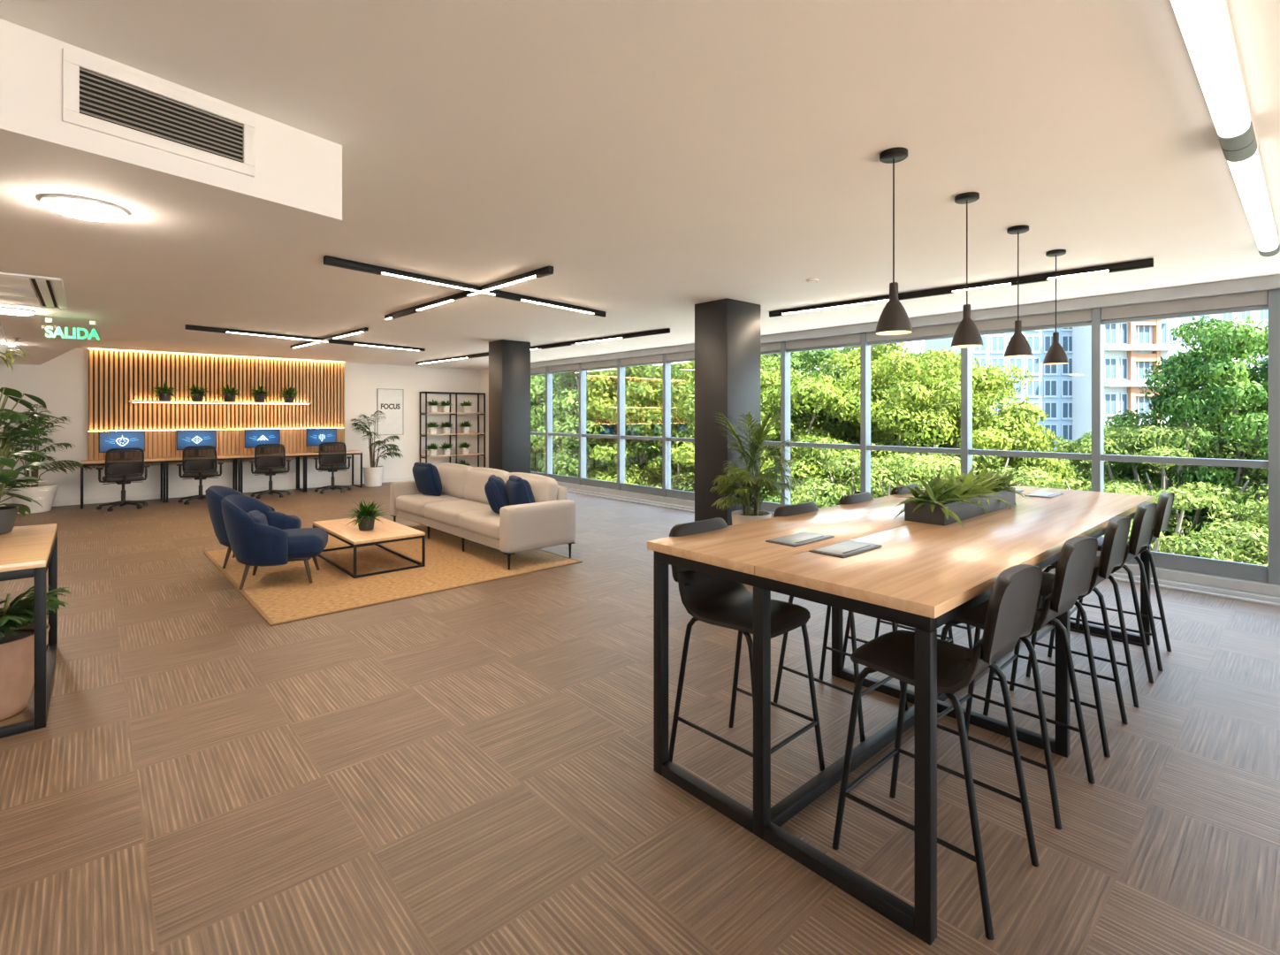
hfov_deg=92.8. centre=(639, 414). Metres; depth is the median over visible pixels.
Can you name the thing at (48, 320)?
exit sign
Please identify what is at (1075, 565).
bar stool
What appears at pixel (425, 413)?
open shelving
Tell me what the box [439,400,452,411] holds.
potted plant
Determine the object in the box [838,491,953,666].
bar stool
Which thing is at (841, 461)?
tree
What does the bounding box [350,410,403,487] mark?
potted palm
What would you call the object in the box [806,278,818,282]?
smoke detector
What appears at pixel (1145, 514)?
bar stool
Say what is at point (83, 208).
recessed light
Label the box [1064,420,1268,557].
tree
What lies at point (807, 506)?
bar stool
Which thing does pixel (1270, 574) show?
window
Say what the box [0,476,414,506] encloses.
baseboard
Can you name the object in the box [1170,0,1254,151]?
fluorescent light
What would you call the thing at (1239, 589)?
trim
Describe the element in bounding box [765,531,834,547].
notebook
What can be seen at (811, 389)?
tree
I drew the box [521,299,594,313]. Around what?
diffuser
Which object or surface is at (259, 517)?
lumbar cushion
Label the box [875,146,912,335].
pendant lamp
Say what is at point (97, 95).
ceiling vent
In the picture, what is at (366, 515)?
potted plant
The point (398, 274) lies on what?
diffuser
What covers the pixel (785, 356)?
window
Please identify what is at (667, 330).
track light
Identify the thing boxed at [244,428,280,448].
monitor
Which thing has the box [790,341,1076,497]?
tree
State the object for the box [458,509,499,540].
seat cushion
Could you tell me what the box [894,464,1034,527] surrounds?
planter box
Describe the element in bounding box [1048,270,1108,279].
diffuser
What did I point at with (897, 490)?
bar stool
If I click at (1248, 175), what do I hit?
diffuser
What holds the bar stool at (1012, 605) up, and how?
on the floor
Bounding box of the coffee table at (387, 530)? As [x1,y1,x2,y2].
[312,516,425,578]
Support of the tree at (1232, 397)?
on the ground
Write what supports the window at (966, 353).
in the wall at (483, 373)
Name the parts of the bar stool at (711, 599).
leg, backrest, leg, seat, leg, leg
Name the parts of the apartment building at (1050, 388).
pane, pane, pane, pane, pane, pane, pane, pane, pane, pane, pane, pane, pane, pane, pane, pane, pane, pane, pane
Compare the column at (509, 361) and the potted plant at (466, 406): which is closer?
the column at (509, 361)
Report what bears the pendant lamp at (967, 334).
hanging from the ceiling at (665, 158)
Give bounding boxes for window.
[530,365,552,476]
[548,362,586,484]
[581,358,624,490]
[620,353,670,496]
[665,358,694,500]
[760,341,790,511]
[785,332,870,505]
[866,334,972,474]
[968,307,1103,556]
[1101,289,1279,585]
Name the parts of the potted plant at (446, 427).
pot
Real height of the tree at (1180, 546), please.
7.202 m
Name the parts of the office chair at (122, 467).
armrest, seat, backrest, armrest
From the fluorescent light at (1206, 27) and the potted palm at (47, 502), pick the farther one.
the potted palm at (47, 502)
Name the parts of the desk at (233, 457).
leg, rail, leg, leg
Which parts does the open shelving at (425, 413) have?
post, post, shelf, shelf, shelf, rail, post, post, shelf, rail, shelf, shelf, post, post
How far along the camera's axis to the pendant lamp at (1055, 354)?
4.27 m
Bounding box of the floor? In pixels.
[0,481,1279,954]
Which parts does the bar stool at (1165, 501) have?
leg, seat, leg, leg, backrest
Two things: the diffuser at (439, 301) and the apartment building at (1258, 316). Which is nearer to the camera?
the diffuser at (439, 301)
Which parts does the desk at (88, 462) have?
leg, rail, leg, leg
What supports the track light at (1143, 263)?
attached to the ceiling at (665, 158)
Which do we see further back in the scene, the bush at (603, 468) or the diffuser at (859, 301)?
the bush at (603, 468)
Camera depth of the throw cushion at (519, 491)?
6.33 m
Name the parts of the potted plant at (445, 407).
pot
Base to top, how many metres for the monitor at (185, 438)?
0.503 m
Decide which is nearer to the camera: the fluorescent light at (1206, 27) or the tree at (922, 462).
the fluorescent light at (1206, 27)
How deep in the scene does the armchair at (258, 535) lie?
5.40 m
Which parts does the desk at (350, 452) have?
leg, leg, rail, leg, leg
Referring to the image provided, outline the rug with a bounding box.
[202,524,582,625]
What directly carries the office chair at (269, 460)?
on the floor
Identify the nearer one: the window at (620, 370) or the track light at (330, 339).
the track light at (330, 339)
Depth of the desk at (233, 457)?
11.42 m
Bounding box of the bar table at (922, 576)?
[647,486,1155,944]
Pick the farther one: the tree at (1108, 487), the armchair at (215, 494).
the tree at (1108, 487)
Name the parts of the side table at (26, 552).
rail, rail, leg, rail, rail, leg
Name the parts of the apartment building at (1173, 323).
pane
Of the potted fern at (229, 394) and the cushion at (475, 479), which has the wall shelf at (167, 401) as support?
the potted fern at (229, 394)
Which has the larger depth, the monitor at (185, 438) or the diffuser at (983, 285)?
the monitor at (185, 438)
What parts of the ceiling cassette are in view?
panel, panel, panel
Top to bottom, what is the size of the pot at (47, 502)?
0.420 m
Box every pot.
[7,483,58,513]
[157,391,171,400]
[190,392,204,401]
[222,392,236,401]
[253,393,265,402]
[282,394,295,402]
[362,465,383,487]
[731,510,771,525]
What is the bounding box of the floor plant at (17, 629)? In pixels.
[0,585,71,720]
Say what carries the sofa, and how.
on the rug
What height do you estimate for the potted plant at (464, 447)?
0.311 m
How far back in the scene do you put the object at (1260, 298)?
6.46 m
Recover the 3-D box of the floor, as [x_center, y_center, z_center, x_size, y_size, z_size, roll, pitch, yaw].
[-2.034,1.675,5.098,11.200,0.250,18.700,0,0,-42]
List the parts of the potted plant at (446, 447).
pot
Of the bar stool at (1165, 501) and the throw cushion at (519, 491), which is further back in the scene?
the throw cushion at (519, 491)
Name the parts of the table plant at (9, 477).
pot, stem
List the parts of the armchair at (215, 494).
backrest, leg, seat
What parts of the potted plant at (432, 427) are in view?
pot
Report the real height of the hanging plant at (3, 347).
0.549 m
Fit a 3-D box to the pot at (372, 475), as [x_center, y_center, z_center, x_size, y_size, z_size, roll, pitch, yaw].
[-5.792,1.340,13.247,0.430,0.420,0.430,0,0,-42]
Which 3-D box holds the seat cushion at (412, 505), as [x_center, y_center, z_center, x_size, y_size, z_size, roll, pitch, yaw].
[-2.750,1.185,8.098,0.689,0.209,0.961,0,0,-42]
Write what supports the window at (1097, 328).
in the wall at (483, 373)
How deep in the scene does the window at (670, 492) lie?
10.23 m
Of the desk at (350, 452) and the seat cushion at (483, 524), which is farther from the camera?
the desk at (350, 452)
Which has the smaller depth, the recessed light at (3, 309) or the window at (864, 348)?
the recessed light at (3, 309)
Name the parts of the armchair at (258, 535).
leg, backrest, leg, armrest, armrest, under frame, seat, leg, leg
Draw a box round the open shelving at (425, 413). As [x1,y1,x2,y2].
[419,391,485,467]
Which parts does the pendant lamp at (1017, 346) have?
lamp shade, cord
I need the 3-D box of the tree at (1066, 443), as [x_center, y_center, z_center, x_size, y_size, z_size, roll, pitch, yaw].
[10.713,4.550,15.897,5.460,8.022,5.540,0,0,-11]
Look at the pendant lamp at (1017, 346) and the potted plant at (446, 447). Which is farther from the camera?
the potted plant at (446, 447)
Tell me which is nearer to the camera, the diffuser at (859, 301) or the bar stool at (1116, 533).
the bar stool at (1116, 533)
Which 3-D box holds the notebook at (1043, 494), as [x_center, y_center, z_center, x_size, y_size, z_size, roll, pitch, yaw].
[2.768,0.544,4.174,0.310,0.010,0.150,0,0,-42]
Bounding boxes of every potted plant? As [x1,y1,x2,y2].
[342,498,389,530]
[426,398,439,411]
[426,420,439,434]
[426,442,439,455]
[437,421,454,434]
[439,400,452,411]
[439,441,452,455]
[457,441,471,454]
[457,457,473,466]
[459,400,472,412]
[459,420,472,433]
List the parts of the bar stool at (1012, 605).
leg, leg, seat, leg, backrest, leg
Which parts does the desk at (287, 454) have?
leg, leg, rail, leg, leg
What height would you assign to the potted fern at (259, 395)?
0.356 m
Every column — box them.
[488,339,530,472]
[694,297,760,525]
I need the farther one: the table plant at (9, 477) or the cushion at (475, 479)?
the cushion at (475, 479)
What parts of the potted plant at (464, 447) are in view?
pot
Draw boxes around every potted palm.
[0,403,91,513]
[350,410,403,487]
[710,411,805,525]
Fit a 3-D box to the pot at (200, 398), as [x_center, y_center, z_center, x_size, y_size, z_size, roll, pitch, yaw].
[-8.336,-0.336,11.485,0.210,0.165,0.210,0,0,-42]
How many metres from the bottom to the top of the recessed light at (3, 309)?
0.034 m
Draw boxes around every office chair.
[95,447,150,510]
[176,445,223,504]
[249,443,290,498]
[313,441,351,493]
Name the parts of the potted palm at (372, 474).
stem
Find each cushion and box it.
[246,510,268,525]
[396,493,464,517]
[412,462,441,495]
[424,499,491,527]
[436,462,472,498]
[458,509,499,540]
[463,466,510,504]
[484,474,510,513]
[503,472,558,502]
[505,474,534,505]
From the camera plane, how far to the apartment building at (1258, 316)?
84.93 m
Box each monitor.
[99,430,144,452]
[176,429,216,449]
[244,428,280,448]
[306,427,336,452]
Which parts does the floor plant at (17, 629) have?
stem, pot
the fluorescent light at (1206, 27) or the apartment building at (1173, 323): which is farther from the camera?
the apartment building at (1173, 323)
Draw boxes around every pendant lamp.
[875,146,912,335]
[951,191,983,347]
[1004,224,1032,357]
[1043,249,1068,364]
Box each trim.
[530,274,1279,367]
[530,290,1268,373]
[556,480,1279,606]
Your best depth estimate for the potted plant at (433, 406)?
14.40 m
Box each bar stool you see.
[668,517,825,770]
[773,501,907,741]
[831,563,1042,939]
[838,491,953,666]
[891,483,974,648]
[937,535,1097,829]
[982,516,1130,757]
[1025,502,1157,707]
[1070,491,1174,670]
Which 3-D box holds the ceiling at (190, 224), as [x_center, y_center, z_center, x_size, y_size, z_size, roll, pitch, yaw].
[-6.386,-0.990,5.074,4.296,0.319,12.511,0,0,-42]
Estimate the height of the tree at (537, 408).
11.497 m
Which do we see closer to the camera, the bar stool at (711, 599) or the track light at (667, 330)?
the bar stool at (711, 599)
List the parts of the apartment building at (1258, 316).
pane, pane, pane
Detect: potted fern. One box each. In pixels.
[151,380,181,400]
[184,383,212,401]
[216,382,243,401]
[251,384,270,402]
[276,386,299,402]
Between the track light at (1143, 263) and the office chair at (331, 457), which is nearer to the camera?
the track light at (1143, 263)
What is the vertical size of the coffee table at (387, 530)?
0.345 m
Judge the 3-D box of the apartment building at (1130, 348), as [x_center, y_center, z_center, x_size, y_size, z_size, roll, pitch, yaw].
[47.072,-10.250,62.650,6.788,37.600,11.100,0,0,0]
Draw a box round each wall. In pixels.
[0,347,479,503]
[480,368,488,467]
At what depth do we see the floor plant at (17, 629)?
3.13 m
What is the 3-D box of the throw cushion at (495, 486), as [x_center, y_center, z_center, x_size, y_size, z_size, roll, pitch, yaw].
[-1.549,0.875,6.652,0.281,0.422,0.437,0,0,-11]
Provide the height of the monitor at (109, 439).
0.503 m
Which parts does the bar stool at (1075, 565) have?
leg, leg, seat, leg, leg, backrest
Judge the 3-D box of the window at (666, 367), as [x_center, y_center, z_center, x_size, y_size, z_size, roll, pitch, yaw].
[0.078,0.200,10.972,0.140,2.500,1.215,0,0,-42]
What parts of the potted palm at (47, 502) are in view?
stem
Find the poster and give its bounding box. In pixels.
[377,388,403,434]
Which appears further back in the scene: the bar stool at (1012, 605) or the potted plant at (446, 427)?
the potted plant at (446, 427)
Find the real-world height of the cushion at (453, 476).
0.478 m
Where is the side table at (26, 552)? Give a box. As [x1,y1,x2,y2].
[0,523,57,738]
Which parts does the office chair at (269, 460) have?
armrest, backrest, seat, armrest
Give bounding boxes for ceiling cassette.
[0,271,68,310]
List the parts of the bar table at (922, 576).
leg, floor rail, leg, rail, leg, floor rail, floor rail, leg, floor rail, rail, leg, floor rail, rail, leg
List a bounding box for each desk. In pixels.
[80,457,165,509]
[163,454,240,502]
[235,452,304,493]
[297,449,362,491]
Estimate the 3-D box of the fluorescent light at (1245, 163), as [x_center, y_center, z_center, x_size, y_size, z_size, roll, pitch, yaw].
[3.368,-1.114,3.328,2.496,0.070,0.100,0,0,-42]
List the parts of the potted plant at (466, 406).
pot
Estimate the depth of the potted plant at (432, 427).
14.39 m
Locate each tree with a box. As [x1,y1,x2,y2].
[530,364,688,483]
[530,372,613,473]
[532,360,791,485]
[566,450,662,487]
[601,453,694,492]
[651,355,916,500]
[760,343,983,493]
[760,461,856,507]
[777,447,960,508]
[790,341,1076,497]
[817,445,1104,535]
[982,434,1173,518]
[1024,474,1268,563]
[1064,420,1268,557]
[1067,420,1188,491]
[1103,314,1268,564]
[1127,481,1268,566]
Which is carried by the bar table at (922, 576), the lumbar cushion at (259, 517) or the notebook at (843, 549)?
the notebook at (843, 549)
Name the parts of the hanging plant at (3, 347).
pot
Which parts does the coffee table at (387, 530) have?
rail, rail, rail, leg, rail, rail, rail, leg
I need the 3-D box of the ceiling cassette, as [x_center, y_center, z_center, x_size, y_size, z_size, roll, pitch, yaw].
[-4.551,-0.823,3.739,1.500,0.013,1.424,0,0,-42]
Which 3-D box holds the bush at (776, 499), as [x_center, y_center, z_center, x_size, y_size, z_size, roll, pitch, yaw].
[3.396,4.840,14.468,6.022,7.442,6.049,0,0,-26]
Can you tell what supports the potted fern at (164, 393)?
on the wall shelf at (167, 401)
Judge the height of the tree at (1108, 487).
7.274 m
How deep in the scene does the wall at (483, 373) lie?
15.37 m
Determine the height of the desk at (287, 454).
0.765 m
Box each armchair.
[205,485,301,568]
[220,494,327,589]
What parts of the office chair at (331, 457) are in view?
seat, backrest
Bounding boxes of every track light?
[184,324,425,350]
[323,255,605,319]
[415,327,670,364]
[769,258,1153,317]
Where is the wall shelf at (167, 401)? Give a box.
[128,400,312,403]
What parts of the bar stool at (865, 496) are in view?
leg, backrest, leg, leg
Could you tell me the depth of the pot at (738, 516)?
5.64 m
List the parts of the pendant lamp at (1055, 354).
lamp shade, cord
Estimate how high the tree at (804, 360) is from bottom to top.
11.337 m
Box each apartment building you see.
[924,327,1073,452]
[1071,318,1176,444]
[1168,314,1212,419]
[1212,309,1268,429]
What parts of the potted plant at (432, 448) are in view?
pot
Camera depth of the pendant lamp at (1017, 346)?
3.73 m
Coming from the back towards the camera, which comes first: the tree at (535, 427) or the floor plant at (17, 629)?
the tree at (535, 427)
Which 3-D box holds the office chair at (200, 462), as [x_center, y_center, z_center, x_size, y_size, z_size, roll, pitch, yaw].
[-7.799,1.043,10.831,0.675,1.013,0.663,0,0,-33]
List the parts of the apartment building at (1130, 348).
pane, pane, pane, pane, pane, pane, pane, pane, pane, pane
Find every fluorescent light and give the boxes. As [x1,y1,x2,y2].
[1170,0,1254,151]
[1221,130,1279,256]
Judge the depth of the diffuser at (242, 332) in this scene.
8.68 m
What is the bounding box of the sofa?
[389,462,575,569]
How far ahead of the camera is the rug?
5.95 m
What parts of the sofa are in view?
armrest, leg, leg, leg, armrest, frame, leg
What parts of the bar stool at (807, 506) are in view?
leg, backrest, leg, leg, leg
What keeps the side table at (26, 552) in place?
on the floor
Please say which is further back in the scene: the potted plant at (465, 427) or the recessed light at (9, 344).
the potted plant at (465, 427)
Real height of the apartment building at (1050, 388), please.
33.600 m
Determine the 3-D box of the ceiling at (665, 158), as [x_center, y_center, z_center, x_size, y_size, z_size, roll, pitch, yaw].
[-2.027,-1.300,5.105,11.220,0.300,18.700,0,0,-42]
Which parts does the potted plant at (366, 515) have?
pot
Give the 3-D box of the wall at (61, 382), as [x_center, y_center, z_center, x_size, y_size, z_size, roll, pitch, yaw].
[-8.216,0.325,11.979,11.220,2.950,0.200,0,0,-42]
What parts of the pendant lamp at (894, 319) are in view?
lamp shade, cord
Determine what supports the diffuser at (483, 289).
attached to the track light at (489, 288)
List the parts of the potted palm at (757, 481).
stem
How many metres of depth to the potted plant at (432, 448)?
14.38 m
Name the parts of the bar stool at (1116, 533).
leg, leg, seat, leg, leg, backrest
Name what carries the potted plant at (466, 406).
on the open shelving at (425, 413)
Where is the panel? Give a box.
[87,348,344,468]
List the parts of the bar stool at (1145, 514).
leg, leg, seat, leg, leg, backrest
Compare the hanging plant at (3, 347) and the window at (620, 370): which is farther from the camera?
the window at (620, 370)
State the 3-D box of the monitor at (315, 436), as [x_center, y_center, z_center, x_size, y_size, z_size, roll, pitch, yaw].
[-6.662,0.533,12.759,0.577,0.503,0.190,0,0,-42]
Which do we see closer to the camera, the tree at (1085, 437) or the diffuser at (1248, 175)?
the diffuser at (1248, 175)
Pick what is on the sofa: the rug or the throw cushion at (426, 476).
the throw cushion at (426, 476)
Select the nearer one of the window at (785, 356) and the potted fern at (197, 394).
the window at (785, 356)
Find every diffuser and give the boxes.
[226,331,327,342]
[333,331,363,338]
[355,343,419,350]
[381,272,494,295]
[416,299,453,310]
[468,275,535,296]
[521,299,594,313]
[575,337,621,343]
[783,299,888,314]
[952,282,1010,291]
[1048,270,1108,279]
[1227,150,1278,251]
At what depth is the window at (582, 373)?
12.33 m
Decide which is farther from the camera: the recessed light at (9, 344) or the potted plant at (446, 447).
the potted plant at (446, 447)
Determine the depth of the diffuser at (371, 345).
10.07 m
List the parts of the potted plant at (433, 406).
pot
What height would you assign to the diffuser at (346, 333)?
0.006 m
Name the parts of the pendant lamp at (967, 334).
cord, lamp shade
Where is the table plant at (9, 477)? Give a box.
[0,387,63,534]
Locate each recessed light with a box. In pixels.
[0,306,35,315]
[0,342,15,346]
[39,194,128,221]
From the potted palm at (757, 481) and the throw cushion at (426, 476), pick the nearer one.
the potted palm at (757, 481)
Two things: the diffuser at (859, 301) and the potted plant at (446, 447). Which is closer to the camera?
the diffuser at (859, 301)
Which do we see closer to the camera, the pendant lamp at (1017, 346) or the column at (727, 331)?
the pendant lamp at (1017, 346)
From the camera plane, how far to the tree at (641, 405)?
17.35 m
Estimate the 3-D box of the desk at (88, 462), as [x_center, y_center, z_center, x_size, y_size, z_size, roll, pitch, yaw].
[-8.985,1.167,10.618,1.109,0.765,0.605,0,0,-42]
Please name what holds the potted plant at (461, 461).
on the open shelving at (425, 413)
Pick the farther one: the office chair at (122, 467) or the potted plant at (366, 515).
the office chair at (122, 467)
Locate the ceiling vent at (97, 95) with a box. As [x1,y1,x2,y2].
[61,47,255,176]
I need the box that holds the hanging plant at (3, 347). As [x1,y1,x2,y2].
[0,324,29,371]
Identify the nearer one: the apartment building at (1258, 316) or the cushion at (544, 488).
the cushion at (544, 488)
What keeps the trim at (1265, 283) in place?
attached to the wall at (483, 373)
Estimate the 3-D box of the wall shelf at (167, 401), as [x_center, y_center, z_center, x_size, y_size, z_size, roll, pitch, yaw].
[-7.993,-0.237,11.814,2.930,0.039,0.240,0,0,-42]
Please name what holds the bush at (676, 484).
on the ground
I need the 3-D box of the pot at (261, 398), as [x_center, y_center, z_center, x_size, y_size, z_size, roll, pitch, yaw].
[-7.586,-0.336,12.161,0.210,0.165,0.210,0,0,-42]
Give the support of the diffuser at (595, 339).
attached to the track light at (667, 330)
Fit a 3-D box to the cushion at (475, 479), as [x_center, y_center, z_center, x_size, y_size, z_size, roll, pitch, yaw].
[-1.896,0.904,7.598,0.290,0.478,0.990,0,0,-42]
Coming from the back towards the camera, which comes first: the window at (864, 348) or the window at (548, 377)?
the window at (548, 377)
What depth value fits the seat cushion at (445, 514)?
7.21 m
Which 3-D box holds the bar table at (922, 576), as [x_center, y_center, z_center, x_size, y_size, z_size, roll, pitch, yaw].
[1.757,1.050,3.392,3.550,1.000,1.220,0,0,-42]
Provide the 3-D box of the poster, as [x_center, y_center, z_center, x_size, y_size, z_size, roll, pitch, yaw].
[-5.748,-0.065,14.051,0.590,1.060,0.022,0,0,-42]
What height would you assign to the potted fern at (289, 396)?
0.330 m
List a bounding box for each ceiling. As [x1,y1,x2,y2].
[0,0,1279,369]
[0,18,342,365]
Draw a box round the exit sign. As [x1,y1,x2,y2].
[45,318,99,339]
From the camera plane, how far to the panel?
11.76 m
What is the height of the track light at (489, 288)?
0.060 m
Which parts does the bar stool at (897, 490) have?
backrest, leg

